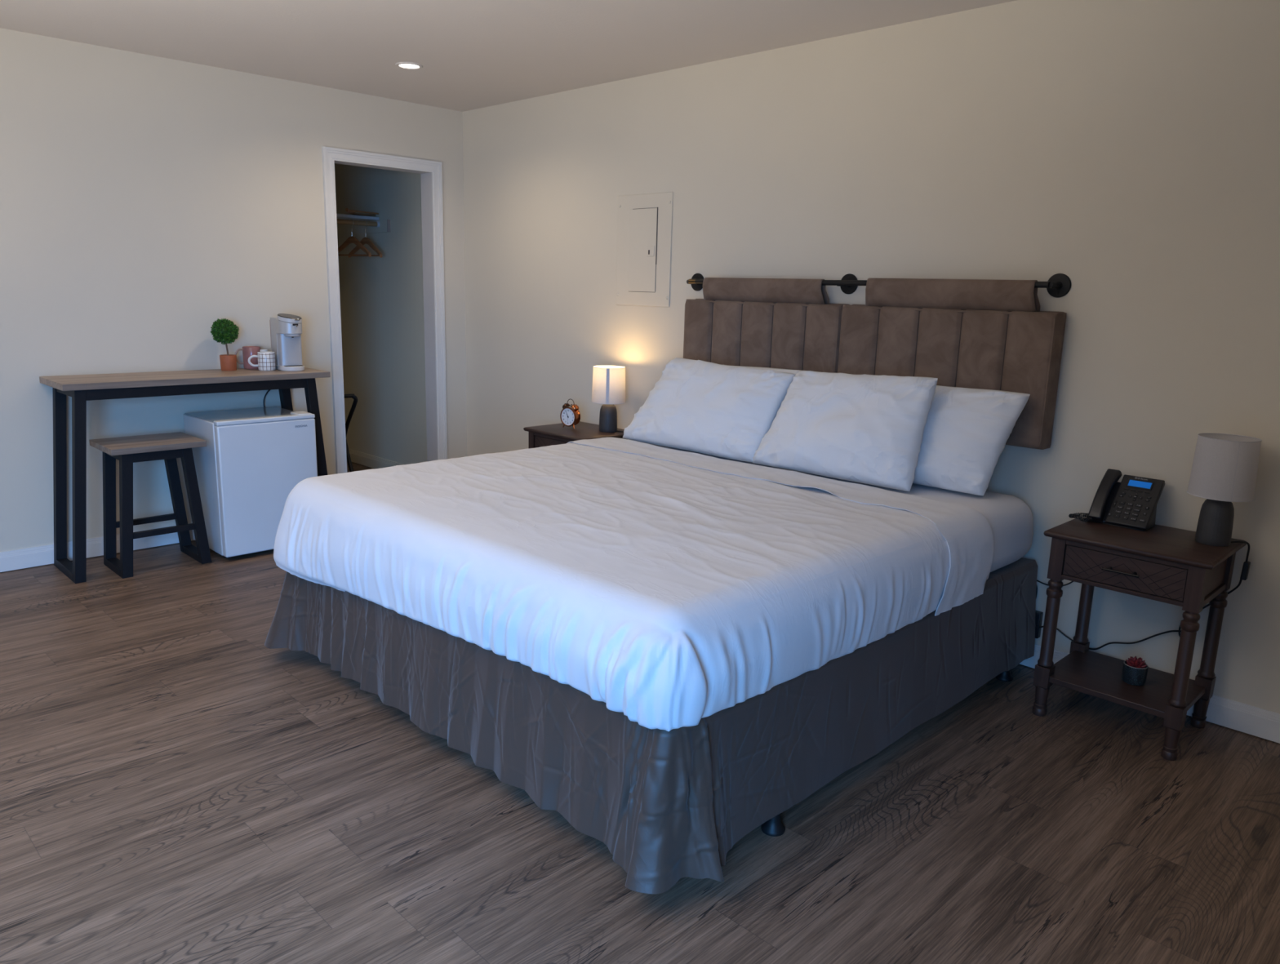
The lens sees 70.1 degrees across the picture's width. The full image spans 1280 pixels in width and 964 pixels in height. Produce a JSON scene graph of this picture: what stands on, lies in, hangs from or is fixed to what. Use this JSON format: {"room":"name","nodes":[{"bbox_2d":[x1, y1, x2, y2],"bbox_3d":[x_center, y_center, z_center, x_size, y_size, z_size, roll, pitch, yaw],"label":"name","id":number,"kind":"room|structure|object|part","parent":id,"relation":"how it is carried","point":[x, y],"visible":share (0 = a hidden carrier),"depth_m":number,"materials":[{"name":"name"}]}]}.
{"room":"hotel room","nodes":[
{"label":"hotel room","id":0,"kind":"room"},
{"bbox_2d":[0,27,466,568],"bbox_3d":[-2.859,-0.808,4.305,4.750,2.440,0.120,-10,17,-44],"label":"wall","id":1,"kind":"structure","parent":0,"point":[147,202],"depth_m":4.58,"materials":[{"name":"beige paint"}]},
{"bbox_2d":[0,523,194,572],"bbox_3d":[-2.842,0.346,4.502,4.750,0.094,0.014,-10,17,-44],"label":"baseboard","id":2,"kind":"structure","parent":1,"relation":"attached to","point":[16,559],"depth_m":4.46,"materials":[{"name":"white paint"}]},
{"bbox_2d":[348,448,403,468],"bbox_3d":[-2.579,0.037,5.989,2.165,0.094,1.530,-10,17,-44],"label":"baseboard","id":3,"kind":"structure","parent":1,"relation":"attached to","point":[363,459],"depth_m":6.97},
{"bbox_2d":[321,146,447,473],"bbox_3d":[-1.520,-0.876,5.555,0.767,2.123,0.019,-10,17,-44],"label":"trim","id":4,"kind":"structure","parent":1,"relation":"attached to","point":[330,155],"depth_m":5.41,"materials":[{"name":"white paint"}]},
{"bbox_2d":[334,160,437,461],"bbox_3d":[-1.571,-0.862,5.610,0.664,2.070,0.127,-10,17,-44],"label":"trim","id":5,"kind":"structure","parent":1,"relation":"attached to","point":[425,177],"depth_m":5.79,"materials":[{"name":"paint"}]},
{"bbox_2d":[0,0,1016,111],"bbox_3d":[-1.314,-1.696,2.561,4.990,0.100,7.670,-10,17,-44],"label":"ceiling","id":6,"kind":"structure","parent":0,"point":[472,54],"depth_m":3.90,"materials":[{"name":"white paint"}]},
{"bbox_2d":[395,62,422,69],"bbox_3d":[-1.134,-2.044,4.478,0.132,0.006,0.132,-10,17,-44],"label":"recessed light","id":7,"kind":"object","parent":6,"relation":"in","point":[410,65],"visible":1,"depth_m":4.47,"materials":[{"name":"white plastic"}]},
{"bbox_2d":[399,63,418,68],"bbox_3d":[-1.134,-2.045,4.478,0.092,0.002,0.092,-10,17,-44],"label":"diffuser","id":8,"kind":"object","parent":7,"relation":"attached to","point":[401,65],"depth_m":4.48,"materials":[{"name":"white plastic"}]},
{"bbox_2d":[0,462,1279,963],"bbox_3d":[-1.380,0.788,3.089,4.990,0.100,7.670,-10,17,-44],"label":"floor","id":9,"kind":"structure","parent":0,"point":[177,786],"depth_m":2.40,"materials":[{"name":"plastic"}]},
{"bbox_2d":[88,431,211,578],"bbox_3d":[-2.380,0.102,4.461,0.417,0.620,0.345,-10,17,-44],"label":"stool","id":10,"kind":"object","parent":9,"relation":"on","point":[169,446],"visible":1,"depth_m":4.42,"materials":[{"name":"grey wood"}]},
{"bbox_3d":[-2.587,0.113,4.448,0.093,0.592,0.041,-10,17,-44],"label":"leg","id":11,"kind":"part","parent":10,"relation":"part of","materials":[{"name":"black paint"}]},
{"bbox_3d":[-2.473,-0.138,4.316,0.040,0.040,0.218,-10,17,-44],"label":"rail","id":12,"kind":"part","parent":10,"relation":"part of","materials":[{"name":"black metal"}]},
{"bbox_3d":[-2.518,0.410,4.401,0.048,0.036,0.218,-10,17,-44],"label":"foot rail","id":13,"kind":"part","parent":10,"relation":"part of","materials":[{"name":"black metal"}]},
{"bbox_3d":[-2.404,0.156,4.269,0.093,0.592,0.041,-10,17,-44],"label":"leg","id":14,"kind":"part","parent":10,"relation":"part of","materials":[{"name":"black paint"}]},
{"bbox_3d":[-2.373,-0.188,4.400,0.417,0.028,0.344,-10,17,-44],"label":"seat","id":15,"kind":"part","parent":10,"relation":"part of","materials":[{"name":"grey wood"}]},
{"bbox_3d":[-2.368,0.074,4.662,0.099,0.592,0.041,-10,17,-44],"label":"leg","id":16,"kind":"part","parent":10,"relation":"part of","materials":[{"name":"black paint"}]},
{"bbox_3d":[-2.265,0.364,4.648,0.048,0.036,0.218,-10,17,-44],"label":"foot rail","id":17,"kind":"part","parent":10,"relation":"part of","materials":[{"name":"black paint"}]},
{"bbox_3d":[-2.185,0.117,4.484,0.099,0.592,0.041,-10,17,-44],"label":"leg","id":18,"kind":"part","parent":10,"relation":"part of","materials":[{"name":"black paint"}]},
{"bbox_2d":[39,367,330,583],"bbox_3d":[-2.267,-0.093,4.675,1.279,0.918,0.405,-10,17,-44],"label":"console table","id":19,"kind":"object","parent":9,"relation":"on","point":[82,388],"visible":0.74,"depth_m":4.36,"materials":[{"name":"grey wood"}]},
{"bbox_3d":[-2.793,-0.032,4.392,0.124,0.888,0.046,-10,17,-44],"label":"leg","id":20,"kind":"part","parent":19,"relation":"part of","materials":[{"name":"black paint"}]},
{"bbox_3d":[-2.639,-0.425,4.216,0.040,0.038,0.284,-10,17,-44],"label":"rail","id":21,"kind":"part","parent":19,"relation":"part of","materials":[{"name":"black paint"}]},
{"bbox_3d":[-2.715,0.416,4.340,0.048,0.038,0.284,-10,17,-44],"label":"foot rail","id":22,"kind":"part","parent":19,"relation":"part of","materials":[{"name":"black metal"}]},
{"bbox_3d":[-2.560,0.023,4.164,0.124,0.888,0.046,-10,17,-44],"label":"leg","id":23,"kind":"part","parent":19,"relation":"part of","materials":[{"name":"black paint"}]},
{"bbox_2d":[210,318,239,370],"bbox_3d":[-2.175,-0.723,4.786,0.142,0.272,0.140,-10,17,-44],"label":"topiary plant","id":24,"kind":"object","parent":19,"relation":"on","point":[227,331],"visible":1,"depth_m":4.76,"materials":[{"name":"green plant"}]},
{"bbox_3d":[-2.170,-0.720,4.787,0.018,0.135,0.009,-3,13,-19],"label":"stem","id":25,"kind":"part","parent":24,"relation":"part of","materials":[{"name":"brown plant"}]},
{"bbox_3d":[-2.169,-0.629,4.806,0.081,0.080,0.081,-10,17,-44],"label":"pot","id":26,"kind":"part","parent":24,"relation":"part of","materials":[{"name":"ceramic"}]},
{"bbox_2d":[234,346,260,368],"bbox_3d":[-2.112,-0.672,4.927,0.123,0.118,0.092,0,12,-5],"label":"coffee mug","id":27,"kind":"object","parent":19,"relation":"on","point":[247,351],"visible":0.75,"depth_m":4.89,"materials":[{"name":"pink ceramic"}]},
{"bbox_3d":[-2.150,-0.673,4.890,0.045,0.084,0.010,-7,15,-34],"label":"handle","id":28,"kind":"part","parent":27,"relation":"part of","materials":[{"name":"beige ceramic"}]},
{"bbox_2d":[248,351,275,370],"bbox_3d":[-2.006,-0.642,4.847,0.129,0.097,0.087,-10,17,-44],"label":"coffee mug","id":29,"kind":"object","parent":19,"relation":"on","point":[266,360],"visible":1,"depth_m":4.83,"materials":[{"name":"white ceramic"}]},
{"bbox_3d":[-2.052,-0.642,4.835,0.051,0.062,0.012,-4,13,-23],"label":"handle","id":30,"kind":"part","parent":29,"relation":"part of","materials":[{"name":"white ceramic"}]},
{"bbox_3d":[-1.976,-0.180,5.191,0.123,0.888,0.046,-10,17,-44],"label":"leg","id":31,"kind":"part","parent":19,"relation":"part of","materials":[{"name":"black paint"}]},
{"bbox_2d":[269,313,304,371],"bbox_3d":[-1.894,-0.755,4.907,0.123,0.299,0.238,-7,15,-36],"label":"coffee maker","id":32,"kind":"object","parent":19,"relation":"on","point":[286,330],"visible":0.98,"depth_m":4.85,"materials":[{"name":"grey plastic"}]},
{"bbox_3d":[-1.931,-0.754,4.957,0.115,0.276,0.117,-7,15,-36],"label":"water tank","id":33,"kind":"part","parent":32,"relation":"part of","materials":[{"name":"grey plastic"}]},
{"bbox_3d":[-1.859,-0.867,4.840,0.123,0.043,0.123,-7,15,-36],"label":"lid","id":34,"kind":"part","parent":32,"relation":"part of","materials":[{"name":"grey plastic"}]},
{"bbox_3d":[-1.743,-0.125,4.963,0.123,0.888,0.046,-10,17,-44],"label":"leg","id":35,"kind":"part","parent":19,"relation":"part of","materials":[{"name":"black paint"}]},
{"bbox_2d":[182,390,317,558],"bbox_3d":[-2.051,-0.063,4.836,0.523,0.804,0.514,-10,17,-44],"label":"mini fridge","id":36,"kind":"object","parent":9,"relation":"on","point":[251,460],"visible":0.8,"depth_m":4.62,"materials":[{"name":"white metal"}]},
{"bbox_3d":[-2.057,-0.354,4.770,0.481,0.005,0.398,-10,17,-44],"label":"panel","id":37,"kind":"part","parent":36,"relation":"part of","materials":[{"name":"white metal"}]},
{"bbox_3d":[-1.898,0.020,4.676,0.498,0.664,0.048,-10,17,-44],"label":"door","id":38,"kind":"part","parent":36,"relation":"part of","materials":[{"name":"white metal"}]},
{"bbox_3d":[-2.060,-0.424,5.093,0.032,0.205,0.088,7,13,23],"label":"power cord","id":39,"kind":"part","parent":36,"relation":"part of","materials":[{"name":"black rubber"}]},
{"bbox_2d":[343,393,357,471],"bbox_3d":[-2.082,-0.210,5.764,0.516,0.703,0.359,-10,17,-44],"label":"luggage rack","id":40,"kind":"object","parent":9,"relation":"on","point":[346,396],"visible":0.16,"depth_m":5.86,"materials":[{"name":"black metal"}]},
{"bbox_3d":[-2.078,-0.214,5.758,0.457,0.691,0.346,-10,17,-44],"label":"tube frame","id":41,"kind":"part","parent":40,"relation":"part of","materials":[{"name":"black metal"}]},
{"bbox_3d":[-2.086,-0.216,5.766,0.513,0.691,0.346,-10,17,-44],"label":"tube frame","id":42,"kind":"part","parent":40,"relation":"part of","materials":[{"name":"black metal"}]},
{"bbox_2d":[523,421,625,448],"bbox_3d":[-0.321,0.039,4.938,0.402,0.652,0.492,-10,17,-44],"label":"nightstand","id":43,"kind":"object","parent":9,"relation":"on","point":[539,436],"visible":0.06,"depth_m":4.82,"materials":[{"name":"brown wood"}]},
{"bbox_3d":[-0.576,0.035,4.969,0.051,0.634,0.051,-10,17,-44],"label":"leg","id":44,"kind":"part","parent":43,"relation":"part of","materials":[{"name":"brown wood"}]},
{"bbox_3d":[-0.433,-0.171,4.773,0.016,0.099,0.354,-10,17,-44],"label":"drawer","id":45,"kind":"part","parent":43,"relation":"part of","materials":[{"name":"brown wood"}]},
{"bbox_3d":[-0.434,-0.231,4.758,0.018,0.019,0.360,-10,17,-44],"label":"rail","id":46,"kind":"part","parent":43,"relation":"part of","materials":[{"name":"brown wood"}]},
{"bbox_2d":[560,399,580,428],"bbox_3d":[-0.371,-0.367,4.884,0.105,0.157,0.054,9,14,33],"label":"alarm clock","id":47,"kind":"object","parent":43,"relation":"on","point":[569,416],"visible":1,"depth_m":4.87,"materials":[{"name":"orange metal"}]},
{"bbox_2d":[591,365,625,432],"bbox_3d":[-0.134,-0.269,4.867,0.268,0.692,0.182,-6,14,-32],"label":"table lamp","id":48,"kind":"object","parent":43,"relation":"on","point":[608,389],"visible":0.89,"depth_m":4.74,"materials":[{"name":"white fabric"}]},
{"bbox_3d":[-0.163,-0.512,4.792,0.179,0.184,0.179,-10,17,-44],"label":"lamp shade","id":49,"kind":"part","parent":48,"relation":"part of","materials":[{"name":"white fabric"}]},
{"bbox_2d":[760,670,1013,836],"bbox_3d":[0.122,0.484,3.444,1.950,0.425,1.942,-10,17,-44],"label":"bed","id":50,"kind":"object","parent":9,"relation":"on","point":[773,827],"visible":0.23,"depth_m":2.40,"materials":[{"name":"black metal"}]},
{"bbox_2d":[264,557,1037,893],"bbox_3d":[0.055,0.451,3.401,2.117,0.378,2.141,-10,17,-44],"label":"bed skirt","id":51,"kind":"object","parent":50,"relation":"hanging from","point":[668,807],"visible":0.59,"depth_m":2.47,"materials":[{"name":"grey fabric"}]},
{"bbox_3d":[0.355,0.868,2.412,0.064,0.115,0.064,-10,17,-44],"label":"leg","id":52,"kind":"part","parent":50,"relation":"part of","materials":[{"name":"black metal"}]},
{"bbox_2d":[627,439,1033,572],"bbox_3d":[0.101,0.148,3.379,2.025,0.258,1.952,-10,17,-44],"label":"mattress","id":53,"kind":"object","parent":50,"relation":"on","point":[1010,519],"visible":0.1,"depth_m":3.28,"materials":[{"name":"white fabric"}]},
{"bbox_2d":[273,437,994,731],"bbox_3d":[-0.097,0.193,3.201,1.627,0.359,2.061,-10,17,-44],"label":"bedspread","id":54,"kind":"object","parent":53,"relation":"on","point":[669,588],"visible":1,"depth_m":2.63,"materials":[{"name":"white fabric"}]},
{"bbox_2d":[622,357,795,462],"bbox_3d":[0.277,-0.337,4.053,0.265,0.393,0.847,-10,17,-44],"label":"pillow","id":55,"kind":"object","parent":53,"relation":"on","point":[696,406],"visible":0.98,"depth_m":3.94,"materials":[{"name":"white fabric"}]},
{"bbox_2d":[726,364,818,375],"bbox_3d":[0.403,-0.351,4.174,0.181,0.376,1.196,-10,17,-44],"label":"pillow","id":56,"kind":"object","parent":53,"relation":"on","point":[793,371],"visible":0.02,"depth_m":3.99,"materials":[{"name":"white fabric"}]},
{"bbox_2d":[752,370,937,491],"bbox_3d":[0.776,-0.229,3.573,0.271,0.408,0.720,-10,17,-44],"label":"pillow","id":57,"kind":"object","parent":53,"relation":"on","point":[864,428],"visible":1,"depth_m":3.45,"materials":[{"name":"white fabric"}]},
{"bbox_2d":[912,385,1030,496],"bbox_3d":[1.052,-0.191,3.516,0.235,0.373,0.800,-10,17,-44],"label":"pillow","id":58,"kind":"object","parent":53,"relation":"on","point":[966,431],"visible":0.48,"depth_m":3.31,"materials":[{"name":"white fabric"}]},
{"bbox_3d":[1.370,0.682,3.416,0.064,0.115,0.064,-10,17,-44],"label":"leg","id":59,"kind":"part","parent":50,"relation":"part of","materials":[{"name":"black metal"}]},
{"bbox_2d":[1032,514,1246,760],"bbox_3d":[1.639,0.493,3.045,0.402,0.652,0.492,-10,17,-44],"label":"nightstand","id":60,"kind":"object","parent":9,"relation":"on","point":[1160,563],"visible":1,"depth_m":2.95,"materials":[{"name":"brown wood"}]},
{"bbox_3d":[1.384,0.489,3.076,0.051,0.634,0.051,-10,17,-44],"label":"leg","id":61,"kind":"part","parent":60,"relation":"part of","materials":[{"name":"brown wood"}]},
{"bbox_3d":[1.611,0.448,3.298,0.051,0.634,0.051,-10,17,-44],"label":"leg","id":62,"kind":"part","parent":60,"relation":"part of","materials":[{"name":"brown wood"}]},
{"bbox_2d":[1035,468,1164,597],"bbox_3d":[1.570,0.238,3.222,0.218,0.575,0.404,-10,17,-44],"label":"desk telephone","id":63,"kind":"object","parent":60,"relation":"on","point":[1131,503],"visible":0.94,"depth_m":3.10,"materials":[{"name":"black plastic"}]},
{"bbox_3d":[1.580,0.298,3.334,0.063,0.412,0.283,-10,17,-44],"label":"line cord","id":64,"kind":"part","parent":63,"relation":"part of","materials":[{"name":"black plastic"}]},
{"bbox_3d":[1.520,0.120,3.142,0.066,0.022,0.076,-10,17,-44],"label":"handset cord","id":65,"kind":"part","parent":63,"relation":"part of","materials":[{"name":"black plastic"}]},
{"bbox_3d":[1.506,0.284,2.859,0.009,0.009,0.108,-10,17,-44],"label":"handle","id":66,"kind":"part","parent":60,"relation":"part of","materials":[{"name":"brown metal"}]},
{"bbox_3d":[1.523,0.341,2.891,0.018,0.013,0.360,-10,17,-44],"label":"rail","id":67,"kind":"part","parent":60,"relation":"part of","materials":[{"name":"brown wood"}]},
{"bbox_3d":[1.527,0.283,2.881,0.016,0.099,0.354,-10,17,-44],"label":"drawer","id":68,"kind":"part","parent":60,"relation":"part of","materials":[{"name":"brown wood"}]},
{"bbox_3d":[1.526,0.223,2.866,0.018,0.019,0.360,-10,17,-44],"label":"rail","id":69,"kind":"part","parent":60,"relation":"part of","materials":[{"name":"brown wood"}]},
{"bbox_2d":[1048,650,1205,718],"bbox_3d":[1.635,0.676,3.085,0.352,0.022,0.424,-10,17,-44],"label":"shelf","id":70,"kind":"object","parent":60,"relation":"attached to","point":[1098,675],"depth_m":3.04,"materials":[{"name":"brown wood"}]},
{"bbox_2d":[1121,656,1148,685],"bbox_3d":[1.655,0.628,3.047,0.074,0.088,0.074,-10,17,-44],"label":"potted succulent","id":71,"kind":"object","parent":60,"relation":"on","point":[1135,671],"visible":1,"depth_m":3.02,"materials":[{"name":"ceramic"}]},
{"bbox_2d":[1039,432,1262,649],"bbox_3d":[1.679,0.236,3.099,0.224,0.850,0.637,-10,17,-44],"label":"table lamp","id":72,"kind":"object","parent":60,"relation":"on","point":[1224,467],"visible":0.85,"depth_m":2.83,"materials":[{"name":"white fabric"}]},
{"bbox_3d":[1.716,0.390,3.177,0.103,0.518,0.631,-10,17,-44],"label":"cord","id":73,"kind":"part","parent":72,"relation":"part of","materials":[{"name":"black plastic"}]},
{"bbox_3d":[1.833,-0.048,2.858,0.179,0.184,0.179,-10,17,-44],"label":"lamp shade","id":74,"kind":"part","parent":72,"relation":"part of","materials":[{"name":"white fabric"}]},
{"bbox_2d":[1240,560,1250,580],"bbox_3d":[1.954,0.286,2.942,0.022,0.060,0.019,-10,17,-44],"label":"switch","id":75,"kind":"object","parent":72,"relation":"attached to","point":[1244,575],"depth_m":2.93,"materials":[{"name":"black plastic"}]},
{"bbox_3d":[1.669,0.556,2.798,0.051,0.634,0.051,-10,17,-44],"label":"leg","id":76,"kind":"part","parent":60,"relation":"part of","materials":[{"name":"brown wood"}]},
{"bbox_3d":[1.895,0.514,3.020,0.051,0.634,0.051,-10,17,-44],"label":"leg","id":77,"kind":"part","parent":60,"relation":"part of","materials":[{"name":"brown wood"}]},
{"bbox_3d":[1.796,0.296,2.850,0.276,0.141,0.014,-10,17,-44],"label":"panel","id":78,"kind":"part","parent":60,"relation":"part of","materials":[{"name":"brown wood"}]},
{"bbox_2d":[334,0,1279,713],"bbox_3d":[0.367,-0.765,4.502,0.155,2.440,7.670,-10,17,-44],"label":"wall","id":79,"kind":"structure","parent":0,"point":[1127,150],"depth_m":3.47,"materials":[{"name":"beige paint"}]},
{"bbox_2d":[336,218,379,227],"bbox_3d":[-2.591,-1.678,5.689,2.154,0.041,0.041,-10,17,-44],"label":"closet rod","id":80,"kind":"object","parent":79,"relation":"attached to","point":[376,224],"visible":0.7,"depth_m":6.30,"materials":[{"name":"brown wood"}]},
{"bbox_2d":[337,219,371,257],"bbox_3d":[-1.995,-1.683,6.295,0.416,0.254,0.030,10,15,36],"label":"hanger","id":81,"kind":"object","parent":80,"relation":"hanging from","point":[351,239],"visible":0.89,"depth_m":6.29,"materials":[{"name":"brown wood"}]},
{"bbox_2d":[348,220,382,257],"bbox_3d":[-1.922,-1.697,6.368,0.416,0.254,0.030,12,16,42],"label":"hanger","id":82,"kind":"object","parent":80,"relation":"hanging from","point":[365,240],"visible":0.93,"depth_m":6.35,"materials":[{"name":"brown wood"}]},
{"bbox_2d":[336,213,391,233],"bbox_3d":[-2.660,-1.693,5.759,2.154,0.107,0.451,-10,17,-44],"label":"closet shelf","id":83,"kind":"object","parent":79,"relation":"attached to","point":[384,224],"visible":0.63,"depth_m":6.40,"materials":[{"name":"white wood"}]},
{"bbox_2d":[345,208,378,216],"bbox_3d":[-1.992,-1.890,6.411,0.254,0.030,0.416,8,13,26],"label":"hanger","id":84,"kind":"object","parent":83,"relation":"on","point":[351,211],"visible":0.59,"depth_m":6.35,"materials":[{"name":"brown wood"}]},
{"bbox_2d":[615,191,673,306],"bbox_3d":[0.015,-1.196,4.711,0.014,0.562,0.394,-10,17,-44],"label":"breaker panel","id":85,"kind":"object","parent":79,"relation":"attached to","point":[644,224],"visible":1,"depth_m":4.70,"materials":[{"name":"white metal"}]},
{"bbox_3d":[0.014,-1.196,4.711,0.004,0.416,0.196,-10,17,-44],"label":"door","id":86,"kind":"part","parent":85,"relation":"part of","materials":[{"name":"white metal"}]},
{"bbox_2d":[686,273,1071,297],"bbox_3d":[0.863,-0.839,3.849,0.096,0.097,1.821,-10,17,-44],"label":"rod","id":87,"kind":"object","parent":79,"relation":"attached to","point":[1059,285],"visible":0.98,"depth_m":3.75,"materials":[{"name":"black metal"}]},
{"bbox_2d":[683,277,849,373],"bbox_3d":[0.549,-0.630,4.192,0.091,0.598,0.893,-10,17,-44],"label":"cushion","id":88,"kind":"object","parent":87,"relation":"hanging from","point":[780,323],"visible":0.62,"depth_m":4.11,"materials":[{"name":"beige fabric"}]},
{"bbox_2d":[837,278,1066,449],"bbox_3d":[1.176,-0.486,3.577,0.091,0.605,0.895,-10,17,-44],"label":"cushion","id":89,"kind":"object","parent":87,"relation":"hanging from","point":[982,334],"visible":0.73,"depth_m":3.45,"materials":[{"name":"beige fabric"}]},
{"bbox_3d":[1.476,-0.702,3.251,0.077,0.021,0.022,-10,17,-44],"label":"bracket post","id":90,"kind":"part","parent":87,"relation":"part of","materials":[{"name":"black metal"}]},
{"bbox_2d":[1035,610,1043,638],"bbox_3d":[1.501,0.544,3.486,0.048,0.102,0.052,-10,17,-44],"label":"power adapter","id":91,"kind":"object","parent":79,"relation":"attached to","point":[1038,615],"visible":0.42,"depth_m":3.47,"materials":[{"name":"black plastic"}]},
{"bbox_2d":[1019,643,1279,743],"bbox_3d":[0.876,0.520,4.148,0.014,0.094,5.800,-10,17,-44],"label":"baseboard","id":92,"kind":"structure","parent":79,"relation":"attached to","point":[1235,715],"depth_m":3.04,"materials":[{"name":"white paint"}]}
]}

